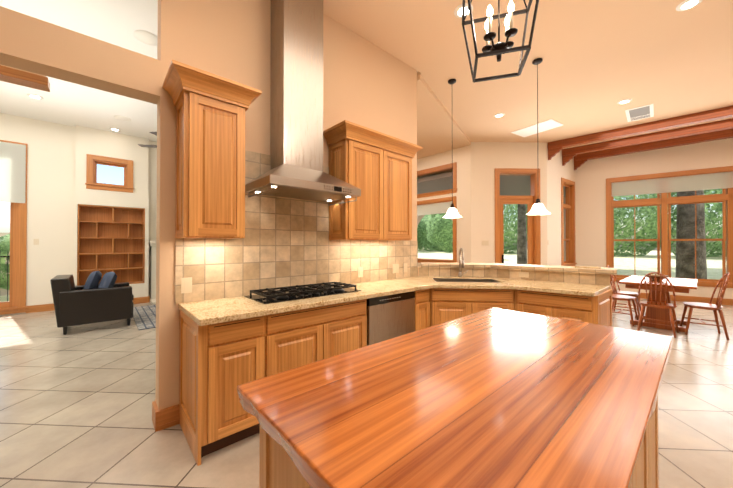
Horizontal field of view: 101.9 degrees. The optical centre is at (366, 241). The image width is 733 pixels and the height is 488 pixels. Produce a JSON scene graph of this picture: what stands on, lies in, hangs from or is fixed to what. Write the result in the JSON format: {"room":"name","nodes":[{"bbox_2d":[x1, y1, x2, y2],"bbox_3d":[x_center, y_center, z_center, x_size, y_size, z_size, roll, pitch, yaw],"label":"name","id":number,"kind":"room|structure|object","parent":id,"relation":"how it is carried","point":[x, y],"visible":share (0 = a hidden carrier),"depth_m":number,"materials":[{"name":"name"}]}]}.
{"room":"dining room and kitchen","nodes":[
{"label":"dining room and kitchen","id":0,"kind":"room"},
{"bbox_2d":[0,298,732,487],"bbox_3d":[0.667,1.475,3.861,19.500,0.120,15.500,0,-1,-42],"label":"floor","id":1,"kind":"structure","parent":0,"point":[76,401],"depth_m":2.43,"materials":[{"name":"tile"}]},
{"bbox_2d":[50,270,133,334],"bbox_3d":[-4.593,0.962,5.036,0.988,0.925,0.860,0,-1,-42],"label":"armchair","id":2,"kind":"object","parent":1,"relation":"on","point":[94,300],"visible":1,"depth_m":4.73,"materials":[{"name":"black leather"}]},
{"bbox_2d":[133,305,155,329],"bbox_3d":[-3.498,1.429,6.380,2.380,0.012,2.200,0,-1,-42],"label":"rug","id":3,"kind":"object","parent":1,"relation":"on","point":[144,317],"visible":0.21,"depth_m":5.63,"materials":[{"name":"grey fabric"}]},
{"bbox_2d":[149,241,155,304],"bbox_3d":[-4.455,0.715,7.606,1.770,1.459,0.695,0,-1,-42],"label":"fireplace mantel","id":4,"kind":"object","parent":1,"relation":"on","point":[152,244],"visible":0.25,"depth_m":7.16,"materials":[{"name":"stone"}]},
{"bbox_2d":[179,310,278,465],"bbox_3d":[-1.063,0.960,2.238,0.493,0.884,0.626,0,-1,-42],"label":"base cabinet","id":5,"kind":"object","parent":1,"relation":"on","point":[219,363],"depth_m":1.99,"materials":[{"name":"brown wood"}]},
{"bbox_2d":[178,276,469,325],"bbox_3d":[0.110,0.504,3.220,3.567,0.040,0.699,0,-1,-42],"label":"countertop","id":6,"kind":"structure","parent":5,"relation":"on","point":[208,312],"depth_m":2.33,"materials":[{"name":"stone"}]},
{"bbox_2d":[244,282,360,303],"bbox_3d":[-0.553,0.449,2.735,0.970,0.060,0.425,0,-1,-42],"label":"cooktop","id":7,"kind":"object","parent":6,"relation":"in","point":[275,295],"visible":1,"depth_m":2.60,"materials":[{"name":"black metal"}]},
{"bbox_2d":[432,248,500,282],"bbox_3d":[1.265,0.386,3.855,0.783,0.617,0.543,0,0,6],"label":"sink","id":8,"kind":"object","parent":6,"relation":"in","point":[461,265],"visible":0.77,"depth_m":4.01,"materials":[{"name":"silver metal"}]},
{"bbox_2d":[279,305,330,372],"bbox_3d":[-0.748,0.962,2.518,0.621,0.884,0.626,0,-1,-42],"label":"base cabinet","id":9,"kind":"object","parent":1,"relation":"on","point":[304,334],"depth_m":2.33,"materials":[{"name":"brown wood"}]},
{"bbox_2d":[331,299,366,356],"bbox_3d":[-0.401,0.965,2.826,0.558,0.884,0.626,0,-1,-42],"label":"base cabinet","id":10,"kind":"object","parent":1,"relation":"on","point":[348,319],"depth_m":2.63,"materials":[{"name":"brown wood"}]},
{"bbox_2d":[367,291,414,345],"bbox_3d":[0.070,0.971,3.227,0.668,0.878,0.620,0,-1,-42],"label":"dishwasher","id":11,"kind":"object","parent":1,"relation":"on","point":[390,316],"visible":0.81,"depth_m":2.97,"materials":[{"name":"silver metal"}]},
{"bbox_2d":[415,288,430,330],"bbox_3d":[0.463,0.971,3.554,0.341,0.884,0.685,0,-1,-42],"label":"base cabinet","id":12,"kind":"object","parent":1,"relation":"on","point":[422,297],"depth_m":3.33,"materials":[{"name":"brown wood"}]},
{"bbox_2d":[259,396,658,487],"bbox_3d":[0.541,0.958,1.184,1.650,0.871,0.780,0,-1,-42],"label":"kitchen island","id":13,"kind":"object","parent":1,"relation":"on","point":[278,468],"visible":0.19,"depth_m":0.91,"materials":[{"name":"brown wood"}]},
{"bbox_2d":[237,307,672,487],"bbox_3d":[0.542,0.491,1.202,1.769,0.060,0.899,0,-1,-42],"label":"island countertop","id":14,"kind":"structure","parent":13,"relation":"on","point":[493,397],"depth_m":0.83,"materials":[{"name":"brown wood"}]},
{"bbox_2d":[431,288,510,325],"bbox_3d":[1.169,0.969,3.366,0.720,0.884,0.717,0,-1,-42],"label":"base cabinet","id":15,"kind":"object","parent":1,"relation":"on","point":[447,304],"depth_m":3.38,"materials":[{"name":"brown wood"}]},
{"bbox_2d":[418,266,611,324],"bbox_3d":[1.738,0.890,3.830,0.943,1.050,2.125,0,-1,-42],"label":"base cabinet","id":16,"kind":"object","parent":1,"relation":"on","point":[580,308],"depth_m":3.20,"materials":[{"name":"brown wood"}]},
{"bbox_2d":[421,262,616,281],"bbox_3d":[1.817,0.342,3.964,1.223,0.048,2.306,0,-1,-42],"label":"countertop","id":17,"kind":"structure","parent":16,"relation":"on","point":[559,271],"depth_m":3.76,"materials":[{"name":"beige stone"}]},
{"bbox_2d":[575,266,601,268],"bbox_3d":[2.654,0.306,3.560,0.250,0.014,0.160,0,-1,40],"label":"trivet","id":18,"kind":"object","parent":17,"relation":"on","point":[588,267],"visible":1,"depth_m":3.53,"materials":[{"name":"stone"}]},
{"bbox_2d":[434,277,609,296],"bbox_3d":[1.722,0.505,3.302,1.405,0.040,1.320,0,-1,-42],"label":"countertop","id":19,"kind":"structure","parent":16,"relation":"on","point":[593,290],"depth_m":3.28,"materials":[{"name":"stone"}]},
{"bbox_2d":[519,272,528,277],"bbox_3d":[2.028,0.425,3.832,0.115,0.070,0.008,0,-1,40],"label":"outlet","id":20,"kind":"object","parent":16,"relation":"attached to","point":[524,274],"visible":1,"depth_m":3.82,"materials":[{"name":"beige plastic"}]},
{"bbox_2d":[610,280,638,325],"bbox_3d":[4.513,0.948,5.325,0.461,0.964,0.508,0,-1,-42],"label":"dining chair","id":21,"kind":"object","parent":1,"relation":"on","point":[622,297],"visible":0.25,"depth_m":5.21,"materials":[{"name":"brown wood"}]},
{"bbox_2d":[608,265,640,316],"bbox_3d":[5.007,0.951,5.763,0.461,0.964,0.508,0,-1,-42],"label":"dining chair","id":22,"kind":"object","parent":1,"relation":"on","point":[629,293],"visible":0.71,"depth_m":5.73,"materials":[{"name":"brown wood"}]},
{"bbox_2d":[637,272,678,337],"bbox_3d":[4.556,0.942,4.659,0.501,0.963,0.458,0,-1,-42],"label":"dining chair","id":23,"kind":"object","parent":1,"relation":"on","point":[669,306],"visible":1,"depth_m":4.58,"materials":[{"name":"brown wood"}]},
{"bbox_2d":[618,275,697,331],"bbox_3d":[5.040,1.045,5.115,1.450,0.760,0.880,0,-1,-42],"label":"dining table","id":24,"kind":"object","parent":1,"relation":"on","point":[681,285],"visible":0.69,"depth_m":4.87,"materials":[{"name":"brown wood"}]},
{"bbox_2d":[645,274,668,280],"bbox_3d":[4.983,0.611,5.107,0.310,0.106,0.310,0,-1,-42],"label":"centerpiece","id":25,"kind":"object","parent":24,"relation":"on","point":[657,277],"visible":0.65,"depth_m":5.05,"materials":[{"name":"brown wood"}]},
{"bbox_2d":[680,273,730,339],"bbox_3d":[5.202,0.942,4.563,0.501,0.963,0.458,0,-1,38],"label":"dining chair","id":26,"kind":"object","parent":1,"relation":"on","point":[710,306],"visible":0.98,"depth_m":4.53,"materials":[{"name":"brown wood"}]},
{"bbox_2d":[0,0,732,409],"bbox_3d":[0.672,-0.550,3.810,17.780,3.930,13.767,0,-1,-42],"label":"wall","id":27,"kind":"structure","parent":0,"point":[368,84],"depth_m":4.03,"materials":[{"name":"paint"}]},
{"bbox_2d":[0,142,25,202],"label":"shades","id":28,"kind":"object","parent":27,"relation":"attached to","point":[12,171],"depth_m":5.82,"materials":[{"name":"white fabric"}]},
{"bbox_2d":[34,239,38,244],"bbox_3d":[-6.732,0.003,6.056,0.075,0.120,0.007,0,-1,-42],"label":"light switch","id":29,"kind":"object","parent":27,"relation":"attached to","point":[36,241],"depth_m":6.06,"materials":[{"name":"beige plastic"}]},
{"bbox_2d":[77,204,144,285],"bbox_3d":[-5.757,0.093,6.742,1.140,1.760,0.265,0,-1,-42],"label":"shelf unit","id":30,"kind":"object","parent":27,"relation":"attached to","point":[111,238],"visible":0.85,"depth_m":6.80,"materials":[{"name":"brown wood"}]},
{"bbox_2d":[162,60,261,238],"bbox_3d":[-1.183,-0.607,2.285,0.596,1.158,0.414,0,-1,-42],"label":"upper cabinet","id":31,"kind":"object","parent":27,"relation":"attached to","point":[211,108],"visible":1,"depth_m":2.18,"materials":[{"name":"brown wood"}]},
{"bbox_2d":[175,150,417,303],"bbox_3d":[-0.375,-0.163,3.273,2.945,1.294,0.012,0,-1,-42],"label":"tile backsplash","id":32,"kind":"structure","parent":27,"relation":"attached to","point":[285,242],"depth_m":2.84,"materials":[{"name":"tile"}]},
{"bbox_2d":[181,277,191,292],"bbox_3d":[-1.413,0.343,2.333,0.075,0.120,0.008,0,-1,-42],"label":"outlet","id":33,"kind":"object","parent":32,"relation":"attached to","point":[186,285],"depth_m":2.33,"materials":[{"name":"beige plastic"}]},
{"bbox_2d":[358,267,362,276],"bbox_3d":[-0.071,0.362,3.526,0.075,0.120,0.008,0,-1,-42],"label":"outlet","id":34,"kind":"object","parent":32,"relation":"attached to","point":[360,269],"depth_m":3.52,"materials":[{"name":"beige plastic"}]},
{"bbox_2d":[392,264,398,272],"bbox_3d":[0.388,0.356,3.934,0.120,0.120,0.008,0,-1,-42],"label":"outlet","id":35,"kind":"object","parent":32,"relation":"attached to","point":[395,266],"depth_m":3.93,"materials":[{"name":"beige plastic"}]},
{"bbox_2d":[245,0,360,205],"bbox_3d":[-0.572,-1.430,2.739,0.897,2.082,0.559,0,-1,-42],"label":"range hood","id":36,"kind":"object","parent":27,"relation":"attached to","point":[296,117],"visible":1,"depth_m":2.71,"materials":[{"name":"silver metal"}]},
{"bbox_2d":[0,65,732,314],"bbox_3d":[-0.509,-0.309,4.611,16.720,3.460,10.797,0,-1,-42],"label":"window frames","id":37,"kind":"structure","parent":27,"relation":"attached to","point":[16,302],"depth_m":7.25,"materials":[{"name":"brown wood"}]},
{"bbox_2d":[323,120,422,240],"bbox_3d":[0.107,-0.598,3.431,1.206,1.158,0.414,0,-1,-42],"label":"upper cabinet","id":38,"kind":"object","parent":27,"relation":"attached to","point":[375,166],"visible":1,"depth_m":3.22,"materials":[{"name":"brown wood"}]},
{"bbox_2d":[26,291,732,431],"bbox_3d":[0.686,1.343,3.616,17.203,0.140,13.493,0,-1,-42],"label":"baseboard","id":39,"kind":"structure","parent":27,"relation":"attached to","point":[165,418],"depth_m":5.99,"materials":[{"name":"brown wood"}]},
{"bbox_2d":[417,201,451,215],"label":"shades","id":40,"kind":"object","parent":27,"relation":"attached to","point":[435,208],"depth_m":8.09,"materials":[{"name":"white fabric"}]},
{"bbox_2d":[612,171,732,196],"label":"shades","id":41,"kind":"object","parent":27,"relation":"attached to","point":[722,180],"depth_m":7.27,"materials":[{"name":"white fabric"}]},
{"bbox_2d":[0,0,732,177],"bbox_3d":[0.738,-2.515,3.888,18.000,0.240,13.800,0,-1,-42],"label":"ceiling","id":42,"kind":"structure","parent":0,"point":[601,58],"depth_m":4.11,"materials":[{"name":"paint"}]},
{"bbox_2d":[27,93,43,98],"bbox_3d":[-5.706,-2.498,5.118,0.197,0.012,0.197,0,0,3],"label":"recessed light","id":43,"kind":"object","parent":42,"relation":"in","point":[31,95],"depth_m":5.10,"materials":[{"name":"white"}]},
{"bbox_2d":[114,115,130,120],"bbox_3d":[-4.935,-2.491,6.010,0.277,0.012,0.277,0,0,21],"label":"recessed light","id":44,"kind":"object","parent":42,"relation":"in","point":[123,118],"depth_m":5.99,"materials":[{"name":"white"}]},
{"bbox_2d":[133,30,157,45],"bbox_3d":[-2.703,-2.510,3.670,0.277,0.012,0.277,0,0,21],"label":"recessed light","id":45,"kind":"object","parent":42,"relation":"in","point":[146,37],"depth_m":3.64,"materials":[{"name":"white"}]},
{"bbox_2d":[138,132,156,147],"bbox_3d":[-3.535,-2.137,6.003,1.680,0.719,1.708,0,-1,-42],"label":"ceiling fan","id":46,"kind":"object","parent":42,"relation":"hanging from","point":[151,146],"visible":0.02,"depth_m":5.76,"materials":[{"name":"brown metal"}]},
{"bbox_2d":[443,79,461,217],"bbox_3d":[1.307,-1.414,4.533,0.290,2.089,0.290,0,-1,-42],"label":"pendant light","id":47,"kind":"object","parent":42,"relation":"hanging from","point":[452,211],"visible":0.98,"depth_m":4.49,"materials":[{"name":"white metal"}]},
{"bbox_2d":[454,3,472,17],"bbox_3d":[1.037,-2.464,3.176,0.198,0.012,0.198,0,-1,39],"label":"recessed light","id":48,"kind":"object","parent":42,"relation":"in","point":[458,10],"depth_m":3.17,"materials":[{"name":"white"}]},
{"bbox_2d":[494,113,504,117],"bbox_3d":[2.568,-2.443,5.752,0.198,0.012,0.198,0,-1,39],"label":"recessed light","id":49,"kind":"object","parent":42,"relation":"in","point":[498,114],"depth_m":5.74,"materials":[{"name":"white"}]},
{"bbox_2d":[462,0,538,82],"bbox_3d":[0.799,-1.767,1.796,0.416,1.427,0.416,0,0,16],"label":"pendant chandelier","id":50,"kind":"object","parent":42,"relation":"hanging from","point":[498,49],"visible":1,"depth_m":1.78,"materials":[{"name":"brown metal"}]},
{"bbox_2d":[511,119,562,136],"bbox_3d":[3.675,-2.437,6.418,0.518,0.014,0.836,0,-1,-33],"label":"skylight","id":51,"kind":"object","parent":42,"relation":"attached to","point":[542,127],"visible":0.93,"depth_m":6.38,"materials":[{"name":"glass"}]},
{"bbox_2d":[526,58,550,214],"bbox_3d":[2.326,-1.418,4.034,0.290,2.089,0.290,0,-1,-42],"label":"pendant light","id":52,"kind":"object","parent":42,"relation":"hanging from","point":[538,207],"visible":1,"depth_m":4.01,"materials":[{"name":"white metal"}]},
{"bbox_2d":[617,99,631,103],"bbox_3d":[4.513,-2.448,5.196,0.198,0.012,0.198,0,-1,39],"label":"recessed light","id":53,"kind":"object","parent":42,"relation":"in","point":[624,101],"depth_m":5.17,"materials":[{"name":"white"}]},
{"bbox_2d":[625,103,653,121],"bbox_3d":[5.207,-2.444,5.661,0.380,0.013,0.740,0,-1,44],"label":"ceiling vent","id":54,"kind":"object","parent":42,"relation":"in","point":[640,113],"visible":0.98,"depth_m":5.61,"materials":[{"name":"white plastic"}]},
{"bbox_2d":[548,106,732,170],"bbox_3d":[7.508,-2.239,5.745,6.612,0.419,1.821,0,-1,42],"label":"ceiling beams","id":55,"kind":"structure","parent":42,"relation":"attached to","point":[705,132],"depth_m":6.69,"materials":[{"name":"brown wood"}]},
{"bbox_2d":[676,0,702,10],"bbox_3d":[3.353,-2.465,3.083,0.198,0.012,0.198,0,-1,39],"label":"recessed light","id":56,"kind":"object","parent":42,"relation":"in","point":[687,4],"depth_m":3.09,"materials":[{"name":"white"}]},
{"label":"outside","id":57,"kind":"structure","parent":0,"visible":0},
{"bbox_2d":[0,248,726,301],"bbox_3d":[6.337,1.612,15.921,150.000,0.100,150.000,0,-1,-42],"label":"lawn","id":58,"kind":"structure","parent":57,"point":[644,265],"depth_m":23.11,"materials":[{"name":"green plant"}]},
{"bbox_2d":[0,233,9,295],"bbox_3d":[-10.299,0.651,8.303,9.000,1.800,0.300,0,-1,-42],"label":"garden","id":59,"kind":"object","parent":58,"relation":"on","point":[3,292],"depth_m":8.28,"materials":[{"name":"green plant"}]},
{"bbox_2d":[0,252,9,300],"bbox_3d":[-8.169,0.832,5.981,2.500,1.300,0.020,0,-1,-42],"label":"iron fence","id":60,"kind":"object","parent":58,"relation":"on","point":[7,256],"visible":0.17,"depth_m":6.38,"materials":[{"name":"black metal"}]},
{"bbox_2d":[0,178,722,289],"bbox_3d":[13.855,-4.700,25.972,80.401,15.260,115.085,0,-1,-42],"label":"trees","id":61,"kind":"object","parent":58,"relation":"on","point":[434,232],"depth_m":30.22,"materials":[{"name":"green plant"}]},
{"bbox_2d":[417,171,565,260],"bbox_3d":[2.990,-0.127,12.279,6.860,3.420,9.020,0,-1,-42],"label":"porch","id":62,"kind":"object","parent":58,"relation":"on","point":[511,185],"visible":0.08,"depth_m":9.21,"materials":[{"name":"grey"}]}
]}

